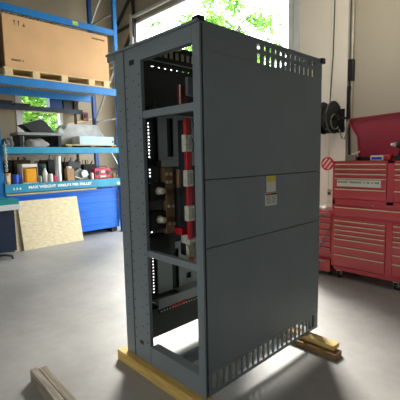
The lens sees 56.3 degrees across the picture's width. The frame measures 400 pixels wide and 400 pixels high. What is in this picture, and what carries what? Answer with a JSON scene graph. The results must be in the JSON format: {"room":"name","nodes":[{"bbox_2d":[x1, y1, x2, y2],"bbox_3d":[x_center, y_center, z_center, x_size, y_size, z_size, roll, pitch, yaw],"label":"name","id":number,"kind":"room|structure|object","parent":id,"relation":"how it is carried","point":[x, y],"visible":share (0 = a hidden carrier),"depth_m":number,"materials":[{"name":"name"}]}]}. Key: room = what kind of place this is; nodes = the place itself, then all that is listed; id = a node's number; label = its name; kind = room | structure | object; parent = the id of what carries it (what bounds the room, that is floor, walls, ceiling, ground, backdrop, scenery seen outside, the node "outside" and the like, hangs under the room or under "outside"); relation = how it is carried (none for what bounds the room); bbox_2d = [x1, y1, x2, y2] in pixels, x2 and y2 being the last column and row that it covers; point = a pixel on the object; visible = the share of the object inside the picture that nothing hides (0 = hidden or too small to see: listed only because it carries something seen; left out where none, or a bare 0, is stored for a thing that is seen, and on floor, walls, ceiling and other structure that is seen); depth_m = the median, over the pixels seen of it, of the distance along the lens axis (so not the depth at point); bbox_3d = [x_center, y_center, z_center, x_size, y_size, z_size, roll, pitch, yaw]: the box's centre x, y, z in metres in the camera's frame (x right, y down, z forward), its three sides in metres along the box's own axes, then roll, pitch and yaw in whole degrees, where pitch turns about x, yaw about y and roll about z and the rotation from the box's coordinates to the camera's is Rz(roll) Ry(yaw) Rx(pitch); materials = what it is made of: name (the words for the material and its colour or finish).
{"room":"industrial workshop","nodes":[
{"label":"industrial workshop","id":0,"kind":"room"},
{"bbox_2d":[0,0,119,215],"bbox_3d":[-5.849,-2.237,6.678,10.100,6.400,0.200,-7,9,-43],"label":"wall","id":1,"kind":"structure","parent":0,"point":[70,9],"depth_m":9.22,"materials":[{"name":"beige paint"}]},
{"bbox_2d":[15,95,64,154],"bbox_3d":[-3.730,-1.857,8.698,1.060,1.600,0.140,-7,9,-43],"label":"window","id":2,"kind":"structure","parent":1,"relation":"in","point":[18,99],"depth_m":8.35,"materials":[{"name":"white paint"}]},
{"bbox_2d":[82,112,88,120],"bbox_3d":[-2.873,-2.087,9.363,0.150,0.210,0.105,-7,9,-43],"label":"alarm box","id":3,"kind":"object","parent":1,"relation":"attached to","point":[85,114],"visible":0.88,"depth_m":9.32,"materials":[{"name":"plastic"}]},
{"bbox_2d":[0,218,399,399],"bbox_3d":[-1.077,1.482,2.374,10.350,0.200,13.500,-7,9,-43],"label":"floor","id":4,"kind":"structure","parent":0,"point":[63,306],"depth_m":3.40,"materials":[{"name":"concrete"}]},
{"bbox_2d":[0,198,19,258],"bbox_3d":[-3.667,0.531,5.922,1.487,0.994,0.410,-7,9,-43],"label":"cart","id":5,"kind":"object","parent":4,"relation":"on","point":[8,243],"visible":1,"depth_m":6.19,"materials":[{"name":"teal paint"},{"name":"dark blue paint"},{"name":"black rubber"}]},
{"bbox_2d":[14,210,23,251],"bbox_3d":[-2.998,0.451,7.113,1.100,0.853,0.197,-7,9,-43],"label":"sheet","id":6,"kind":"object","parent":4,"relation":"on","point":[19,240],"visible":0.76,"depth_m":6.79,"materials":[{"name":"beige wood"}]},
{"bbox_2d":[0,101,82,160],"bbox_3d":[-3.785,-1.065,8.384,2.400,3.600,0.360,-7,9,-43],"label":"storage rack","id":7,"kind":"object","parent":4,"relation":"on","point":[10,107],"visible":0.56,"depth_m":8.41,"materials":[{"name":"grey metal"}]},
{"bbox_2d":[0,100,12,104],"bbox_3d":[-4.273,-2.024,7.856,0.570,0.146,0.220,-7,9,-43],"label":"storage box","id":8,"kind":"object","parent":7,"relation":"on","point":[1,101],"visible":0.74,"depth_m":7.88,"materials":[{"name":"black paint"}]},
{"bbox_2d":[12,103,30,105],"bbox_3d":[-3.924,-2.050,8.191,0.340,0.106,0.220,-7,9,-43],"label":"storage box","id":9,"kind":"object","parent":7,"relation":"on","point":[12,103],"visible":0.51,"depth_m":8.09,"materials":[{"name":"black plastic"}]},
{"bbox_2d":[45,98,61,107],"bbox_3d":[-3.390,-2.248,8.689,0.310,0.366,0.220,-7,9,-43],"label":"storage box","id":10,"kind":"object","parent":7,"relation":"on","point":[52,103],"visible":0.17,"depth_m":8.61,"materials":[{"name":"blue paint"}]},
{"bbox_2d":[62,100,78,109],"bbox_3d":[-3.130,-2.242,8.942,0.390,0.286,0.220,-7,9,-43],"label":"storage box","id":11,"kind":"object","parent":7,"relation":"on","point":[66,104],"visible":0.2,"depth_m":8.82,"materials":[{"name":"black paint"}]},
{"bbox_2d":[18,196,83,250],"bbox_3d":[-2.852,0.421,7.196,1.150,0.888,0.217,-7,9,-43],"label":"sheet","id":12,"kind":"object","parent":4,"relation":"on","point":[52,221],"visible":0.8,"depth_m":7.16,"materials":[{"name":"beige wood"}]},
{"bbox_2d":[30,366,76,399],"bbox_3d":[-0.858,1.328,2.404,0.110,0.092,1.060,-7,9,-42],"label":"wooden beam","id":13,"kind":"structure","parent":4,"relation":"on","point":[43,379],"depth_m":2.58,"materials":[{"name":"beige wood"}]},
{"bbox_2d":[0,0,122,230],"bbox_3d":[-3.049,-2.205,7.664,2.598,6.000,1.180,-7,9,-43],"label":"rack","id":14,"kind":"object","parent":4,"relation":"on","point":[5,189],"visible":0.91,"depth_m":7.58,"materials":[{"name":"blue metal"}]},
{"bbox_2d":[3,142,7,171],"bbox_3d":[-3.435,-0.763,6.606,0.037,0.534,0.056,-1,7,1],"label":"hanging chain","id":15,"kind":"object","parent":14,"relation":"hanging from","point":[5,152],"visible":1,"depth_m":6.60,"materials":[{"name":"silver metal"}]},
{"bbox_2d":[1,138,13,146],"bbox_3d":[-3.489,-1.043,6.776,0.236,0.164,0.175,-7,9,-43],"label":"cloth bag","id":16,"kind":"object","parent":14,"relation":"on","point":[9,143],"visible":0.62,"depth_m":6.72,"materials":[{"name":"grey fabric"}]},
{"bbox_2d":[4,173,10,184],"bbox_3d":[-3.500,-0.384,6.783,0.130,0.200,0.133,-7,9,-43],"label":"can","id":17,"kind":"object","parent":14,"relation":"on","point":[7,176],"visible":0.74,"depth_m":6.73,"materials":[{"name":"orange metal"}]},
{"bbox_2d":[3,157,12,182],"bbox_3d":[-3.859,-0.584,7.277,0.240,0.499,0.430,-7,9,-43],"label":"bin","id":18,"kind":"object","parent":14,"relation":"on","point":[9,167],"visible":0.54,"depth_m":7.17,"materials":[{"name":"black paint"}]},
{"bbox_2d":[12,175,20,183],"bbox_3d":[-3.375,-0.381,6.870,0.133,0.170,0.110,-2,7,-10],"label":"cup","id":19,"kind":"object","parent":14,"relation":"on","point":[15,177],"visible":0.97,"depth_m":6.83,"materials":[{"name":"blue plastic"}]},
{"bbox_2d":[7,156,30,174],"bbox_3d":[-3.634,-0.624,7.492,0.333,0.520,0.430,-7,9,-43],"label":"bin","id":20,"kind":"object","parent":14,"relation":"on","point":[14,163],"visible":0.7,"depth_m":7.29,"materials":[{"name":"black paint"}]},
{"bbox_2d":[17,164,38,183],"bbox_3d":[-3.281,-0.507,7.119,0.280,0.360,0.270,-7,9,-43],"label":"storage bin","id":21,"kind":"object","parent":14,"relation":"on","point":[20,167],"visible":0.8,"depth_m":7.04,"materials":[{"name":"plastic"}]},
{"bbox_2d":[23,168,36,182],"bbox_3d":[-3.248,-0.472,7.126,0.190,0.262,0.210,-7,9,-43],"label":"carton","id":22,"kind":"object","parent":21,"relation":"in","point":[29,174],"visible":0.92,"depth_m":7.05,"materials":[{"name":"yellow cardboard"}]},
{"bbox_2d":[10,132,62,146],"bbox_3d":[-3.159,-1.160,7.266,0.860,0.272,0.440,-7,9,-43],"label":"tray","id":23,"kind":"object","parent":14,"relation":"on","point":[54,139],"visible":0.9,"depth_m":7.20,"materials":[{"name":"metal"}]},
{"bbox_2d":[17,119,54,132],"bbox_3d":[-3.161,-1.420,7.211,0.610,0.252,0.280,-7,9,-43],"label":"hood","id":24,"kind":"object","parent":23,"relation":"on","point":[40,126],"visible":0.85,"depth_m":7.11,"materials":[{"name":"paint"}]},
{"bbox_2d":[24,138,49,146],"bbox_3d":[-3.108,-1.094,7.141,0.478,0.168,0.174,-7,9,-43],"label":"cloth bag","id":25,"kind":"object","parent":14,"relation":"on","point":[38,142],"visible":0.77,"depth_m":7.06,"materials":[{"name":"grey fabric"}]},
{"bbox_2d":[31,158,45,180],"bbox_3d":[-3.391,-0.629,7.726,0.260,0.468,0.430,-7,9,-43],"label":"bin","id":26,"kind":"object","parent":14,"relation":"on","point":[40,169],"visible":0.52,"depth_m":7.59,"materials":[{"name":"black plastic"}]},
{"bbox_2d":[41,165,47,181],"bbox_3d":[-3.011,-0.517,7.246,0.105,0.340,0.089,-7,9,-43],"label":"spray bottle","id":27,"kind":"object","parent":14,"relation":"on","point":[45,174],"visible":0.95,"depth_m":7.22,"materials":[{"name":"plastic"}]},
{"bbox_2d":[48,174,52,181],"bbox_3d":[-2.919,-0.435,7.302,0.090,0.160,0.090,-7,9,-43],"label":"tub","id":28,"kind":"object","parent":14,"relation":"on","point":[50,176],"visible":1,"depth_m":7.27,"materials":[{"name":"white plastic"}]},
{"bbox_2d":[41,155,62,179],"bbox_3d":[-3.162,-0.689,7.943,0.300,0.528,0.430,-7,9,-43],"label":"bin","id":29,"kind":"object","parent":14,"relation":"on","point":[50,168],"visible":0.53,"depth_m":7.75,"materials":[{"name":"black paint"}]},
{"bbox_2d":[0,66,111,94],"bbox_3d":[-3.022,-2.380,7.603,2.110,0.150,1.100,-7,9,-43],"label":"wooden pallet","id":30,"kind":"object","parent":14,"relation":"on","point":[7,71],"visible":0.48,"depth_m":7.24,"materials":[{"name":"brown wood"}]},
{"bbox_2d":[0,12,108,80],"bbox_3d":[-3.020,-2.906,7.539,2.058,0.910,1.003,-7,9,-43],"label":"crate","id":31,"kind":"object","parent":30,"relation":"on","point":[25,43],"visible":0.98,"depth_m":7.05,"materials":[{"name":"beige cardboard"}]},
{"bbox_2d":[54,156,61,180],"bbox_3d":[-2.827,-0.624,7.442,0.126,0.500,0.126,-7,9,-43],"label":"metal canister","id":32,"kind":"object","parent":14,"relation":"on","point":[57,159],"visible":0.93,"depth_m":7.39,"materials":[{"name":"silver metal"}]},
{"bbox_2d":[64,166,74,180],"bbox_3d":[-2.670,-0.543,7.630,0.150,0.290,0.160,-7,9,-43],"label":"bottle","id":33,"kind":"object","parent":14,"relation":"on","point":[68,172],"visible":0.99,"depth_m":7.58,"materials":[{"name":"plastic"}]},
{"bbox_2d":[62,157,80,179],"bbox_3d":[-2.887,-0.698,8.208,0.382,0.476,0.430,-7,9,-43],"label":"bin","id":34,"kind":"object","parent":14,"relation":"on","point":[64,164],"visible":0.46,"depth_m":7.98,"materials":[{"name":"black paint"}]},
{"bbox_2d":[68,161,88,179],"bbox_3d":[-2.545,-0.623,7.811,0.365,0.403,0.284,-7,9,-43],"label":"machine","id":35,"kind":"object","parent":14,"relation":"on","point":[79,174],"visible":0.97,"depth_m":7.78,"materials":[{"name":"grey metal"}]},
{"bbox_2d":[81,159,96,177],"bbox_3d":[-2.592,-0.709,8.493,0.320,0.421,0.430,-7,9,-43],"label":"bin","id":36,"kind":"object","parent":14,"relation":"on","point":[87,167],"visible":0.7,"depth_m":8.31,"materials":[{"name":"black plastic"}]},
{"bbox_2d":[62,144,116,146],"bbox_3d":[-2.544,-1.160,8.127,1.150,0.052,0.860,-7,9,-43],"label":"pallet","id":37,"kind":"object","parent":14,"relation":"on","point":[65,145],"visible":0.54,"depth_m":7.86,"materials":[{"name":"brown wood"}]},
{"bbox_2d":[55,124,101,144],"bbox_3d":[-2.658,-1.429,8.220,1.091,0.462,0.470,-7,9,-43],"label":"wrapped bundle","id":38,"kind":"object","parent":37,"relation":"on","point":[69,131],"visible":0.48,"depth_m":7.98,"materials":[{"name":"white plastic"}]},
{"bbox_2d":[72,136,113,144],"bbox_3d":[-2.289,-1.269,8.028,0.800,0.174,0.350,-7,9,-43],"label":"equipment box","id":39,"kind":"object","parent":37,"relation":"on","point":[77,140],"visible":0.88,"depth_m":7.84,"materials":[{"name":"white paint"}]},
{"bbox_2d":[91,166,110,178],"bbox_3d":[-2.155,-0.607,8.144,0.390,0.280,0.170,-7,9,-43],"label":"radio","id":40,"kind":"object","parent":14,"relation":"on","point":[99,173],"visible":0.98,"depth_m":8.07,"materials":[{"name":"red plastic"}]},
{"bbox_2d":[6,186,118,231],"bbox_3d":[-2.953,0.283,7.944,2.340,0.990,0.910,-7,9,-43],"label":"crate","id":41,"kind":"object","parent":4,"relation":"on","point":[98,208],"visible":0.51,"depth_m":8.02,"materials":[{"name":"plastic"}]},
{"bbox_2d":[7,187,96,195],"bbox_3d":[-3.134,-0.194,7.633,1.780,0.030,0.880,-7,9,-43],"label":"plywood sheet","id":42,"kind":"object","parent":41,"relation":"on","point":[90,188],"visible":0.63,"depth_m":7.25,"materials":[{"name":"beige wood"}]},
{"bbox_2d":[118,345,212,399],"bbox_3d":[-0.193,1.294,2.616,0.090,0.084,1.285,-7,9,-43],"label":"wooden skid","id":43,"kind":"object","parent":4,"relation":"on","point":[153,374],"visible":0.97,"depth_m":2.68,"materials":[{"name":"yellow wood"}]},
{"bbox_2d":[279,333,341,359],"bbox_3d":[0.620,1.197,3.496,0.110,0.044,1.410,-7,9,-43],"label":"wooden board","id":44,"kind":"object","parent":4,"relation":"on","point":[334,355],"visible":0.44,"depth_m":3.08,"materials":[{"name":"brown wood"}]},
{"bbox_2d":[284,327,338,350],"bbox_3d":[0.655,1.151,3.519,0.100,0.039,1.320,-7,9,-43],"label":"wooden skid","id":45,"kind":"object","parent":44,"relation":"on","point":[319,340],"visible":0.44,"depth_m":3.13,"materials":[{"name":"beige wood"}]},
{"bbox_2d":[105,14,324,398],"bbox_3d":[0.185,0.010,3.095,1.475,2.340,1.021,-7,9,-43],"label":"tall cabinet","id":46,"kind":"object","parent":45,"relation":"on","point":[230,200],"visible":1,"depth_m":2.71,"materials":[{"name":"grey metal"}]},
{"bbox_2d":[145,101,193,116],"bbox_3d":[-0.027,-0.736,3.118,1.100,0.045,0.310,-7,9,-43],"label":"crossbar","id":47,"kind":"object","parent":46,"relation":"attached to","point":[157,104],"depth_m":2.74,"materials":[{"name":"grey metal"}]},
{"bbox_2d":[152,281,197,313],"bbox_3d":[-0.001,0.807,3.374,1.000,0.115,0.129,-7,9,-43],"label":"cable tray","id":48,"kind":"object","parent":46,"relation":"on","point":[186,292],"depth_m":3.17,"materials":[{"name":"black paint"}]},
{"bbox_2d":[208,310,317,396],"bbox_3d":[0.549,1.126,2.882,1.386,0.157,0.022,-7,9,-43],"label":"vent","id":49,"kind":"object","parent":46,"relation":"attached to","point":[313,315],"depth_m":2.77,"materials":[{"name":"grey metal"}]},
{"bbox_2d":[260,45,311,76],"bbox_3d":[0.653,-1.019,2.773,0.670,0.120,0.014,-7,9,-43],"label":"vent grille","id":50,"kind":"object","parent":46,"relation":"attached to","point":[305,63],"depth_m":2.74,"materials":[{"name":"grey metal"}]},
{"bbox_2d":[319,210,334,273],"bbox_3d":[1.704,0.557,5.295,0.495,0.859,0.530,-7,9,-43],"label":"tool cart","id":51,"kind":"object","parent":4,"relation":"on","point":[325,217],"visible":0.27,"depth_m":5.03,"materials":[{"name":"metal"}]},
{"bbox_2d":[320,204,331,210],"bbox_3d":[1.775,0.102,5.149,0.254,0.074,0.250,-7,9,-43],"label":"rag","id":52,"kind":"object","parent":51,"relation":"on","point":[326,207],"visible":0.68,"depth_m":5.08,"materials":[{"name":"fabric"}]},
{"bbox_2d":[331,201,399,289],"bbox_3d":[2.398,0.542,4.629,0.590,1.014,1.355,-7,9,-43],"label":"base cabinet","id":53,"kind":"object","parent":4,"relation":"on","point":[365,237],"visible":1,"depth_m":4.58,"materials":[{"name":"metal"}]},
{"bbox_2d":[332,112,399,205],"bbox_3d":[2.369,-0.524,4.500,0.570,1.128,1.355,-7,9,-43],"label":"tool chest","id":54,"kind":"object","parent":53,"relation":"on","point":[367,182],"visible":1,"depth_m":4.66,"materials":[{"name":"metal"}]},
{"bbox_2d":[345,151,359,160],"bbox_3d":[1.970,-0.567,4.813,0.178,0.122,0.120,2,7,29],"label":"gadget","id":55,"kind":"object","parent":54,"relation":"on","point":[352,157],"visible":1,"depth_m":4.77,"materials":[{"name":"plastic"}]},
{"bbox_2d":[356,157,370,160],"bbox_3d":[2.123,-0.540,4.864,0.160,0.050,0.300,-7,9,-43],"label":"tray","id":56,"kind":"object","parent":54,"relation":"on","point":[358,158],"visible":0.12,"depth_m":4.78,"materials":[{"name":"black paint"}]},
{"bbox_2d":[370,155,384,160],"bbox_3d":[2.173,-0.514,4.551,0.124,0.068,0.160,-7,9,-43],"label":"package","id":57,"kind":"object","parent":54,"relation":"on","point":[372,157],"visible":0.84,"depth_m":4.51,"materials":[{"name":"plastic"}]},
{"bbox_2d":[384,154,393,160],"bbox_3d":[2.255,-0.509,4.461,0.132,0.075,0.075,-7,9,-43],"label":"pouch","id":58,"kind":"object","parent":54,"relation":"on","point":[388,157],"visible":1,"depth_m":4.42,"materials":[{"name":"fabric"}]},
{"bbox_2d":[391,141,399,160],"bbox_3d":[2.339,-0.578,4.372,0.100,0.230,0.210,-7,9,-43],"label":"cordless drill","id":59,"kind":"object","parent":54,"relation":"on","point":[395,144],"visible":1,"depth_m":4.36,"materials":[{"name":"black paint"}]},
{"bbox_2d":[116,0,399,156],"bbox_3d":[2.472,-2.265,5.457,0.200,6.400,13.500,-7,9,-43],"label":"wall","id":60,"kind":"structure","parent":0,"point":[376,85],"depth_m":5.35,"materials":[{"name":"beige paint"}]},
{"bbox_2d":[117,24,128,33],"bbox_3d":[-1.923,-4.379,9.518,0.050,0.110,0.794,-7,9,-43],"label":"trim","id":61,"kind":"structure","parent":60,"relation":"attached to","point":[127,25],"depth_m":9.54,"materials":[{"name":"metal"}]},
{"bbox_2d":[117,0,129,25],"bbox_3d":[-1.928,-4.800,9.466,0.050,0.595,0.743,-7,9,-43],"label":"trim","id":62,"kind":"structure","parent":60,"relation":"attached to","point":[127,1],"depth_m":9.47,"materials":[{"name":"metal"}]},
{"bbox_2d":[124,33,129,46],"bbox_3d":[-1.822,-4.027,9.460,0.050,0.610,0.610,-7,9,-43],"label":"trim","id":63,"kind":"structure","parent":60,"relation":"attached to","point":[128,38],"depth_m":9.45,"materials":[{"name":"metal"}]},
{"bbox_2d":[131,0,135,36],"bbox_3d":[-1.649,-4.870,9.150,0.070,1.702,0.120,-7,9,-43],"label":"trim","id":64,"kind":"structure","parent":60,"relation":"attached to","point":[132,1],"depth_m":9.16,"materials":[{"name":"metal"}]},
{"bbox_2d":[129,0,300,176],"bbox_3d":[0.078,-1.871,7.934,0.350,5.150,4.780,-7,9,-43],"label":"door","id":65,"kind":"structure","parent":60,"relation":"in","point":[294,10],"depth_m":8.22,"materials":[{"name":"white paint"}]},
{"bbox_2d":[300,0,351,205],"bbox_3d":[1.927,-2.294,5.805,0.100,6.400,0.800,-7,9,-43],"label":"pillar","id":66,"kind":"structure","parent":60,"relation":"attached to","point":[317,16],"depth_m":5.73,"materials":[{"name":"white paint"}]},
{"bbox_2d":[321,157,332,169],"bbox_3d":[2.003,-0.571,5.878,0.013,0.210,0.210,-7,9,-43],"label":"round sign","id":67,"kind":"object","parent":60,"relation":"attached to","point":[327,162],"visible":0.94,"depth_m":5.87,"materials":[{"name":"red plastic"}]},
{"bbox_2d":[329,0,334,102],"bbox_3d":[1.977,-3.418,5.509,0.021,3.900,0.068,-7,9,-43],"label":"cable","id":68,"kind":"object","parent":60,"relation":"attached to","point":[334,0],"visible":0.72,"depth_m":5.63,"materials":[{"name":"black rubber"}]},
{"bbox_2d":[321,101,349,139],"bbox_3d":[1.980,-1.177,5.537,0.480,0.572,0.410,-7,9,-43],"label":"hose reel","id":69,"kind":"object","parent":60,"relation":"attached to","point":[333,117],"visible":0.95,"depth_m":5.53,"materials":[{"name":"black paint"}]},
{"bbox_2d":[346,86,351,120],"bbox_3d":[2.207,-1.438,5.585,0.030,0.504,0.090,-7,9,-43],"label":"cable arm","id":70,"kind":"object","parent":60,"relation":"attached to","point":[348,87],"visible":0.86,"depth_m":5.56,"materials":[{"name":"black paint"}]},
{"bbox_2d":[349,0,351,58],"bbox_3d":[2.189,-3.585,5.385,0.032,3.550,0.032,-7,9,-43],"label":"conduit","id":71,"kind":"object","parent":60,"relation":"attached to","point":[351,0],"visible":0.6,"depth_m":5.49,"materials":[{"name":"metal"}]},
{"bbox_2d":[348,59,354,80],"bbox_3d":[2.234,-1.923,5.548,0.078,0.310,0.105,-7,9,-43],"label":"bracket","id":72,"kind":"object","parent":60,"relation":"attached to","point":[351,62],"visible":0.88,"depth_m":5.51,"materials":[{"name":"black metal"}]},
{"bbox_2d":[348,81,350,154],"bbox_3d":[2.241,-1.070,5.614,0.036,1.400,0.059,-7,9,-43],"label":"cable","id":73,"kind":"object","parent":72,"relation":"hanging from","point":[349,82],"visible":0.57,"depth_m":5.60,"materials":[{"name":"black rubber"}]},
{"bbox_2d":[350,0,354,154],"bbox_3d":[2.241,-2.364,5.481,0.044,6.000,0.044,-7,9,-43],"label":"conduit","id":74,"kind":"object","parent":60,"relation":"attached to","point":[353,1],"visible":0.47,"depth_m":5.48,"materials":[{"name":"metal"}]},
{"bbox_3d":[0.291,-0.110,16.458,100.000,0.200,100.000,-7,9,-43],"label":"ground","id":75,"kind":"structure","parent":0,"visible":0},
{"bbox_2d":[22,96,58,131],"bbox_3d":[-5.526,-2.075,12.067,4.454,4.949,5.375,-4,7,-26],"label":"tree","id":76,"kind":"object","parent":75,"relation":"on","point":[51,119],"visible":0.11,"depth_m":10.97,"materials":[{"name":"green plant"}]},
{"bbox_2d":[148,20,161,30],"bbox_3d":[-4.538,-6.419,21.326,6.645,11.423,7.118,-1,7,4],"label":"tree","id":77,"kind":"object","parent":75,"relation":"on","point":[158,23],"visible":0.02,"depth_m":20.92,"materials":[{"name":"green plant"}]},
{"bbox_2d":[177,0,285,65],"bbox_3d":[1.693,-6.520,21.795,7.017,11.268,6.492,-4,7,-22],"label":"tree","id":78,"kind":"object","parent":75,"relation":"on","point":[261,21],"visible":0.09,"depth_m":21.10,"materials":[{"name":"green plant"}]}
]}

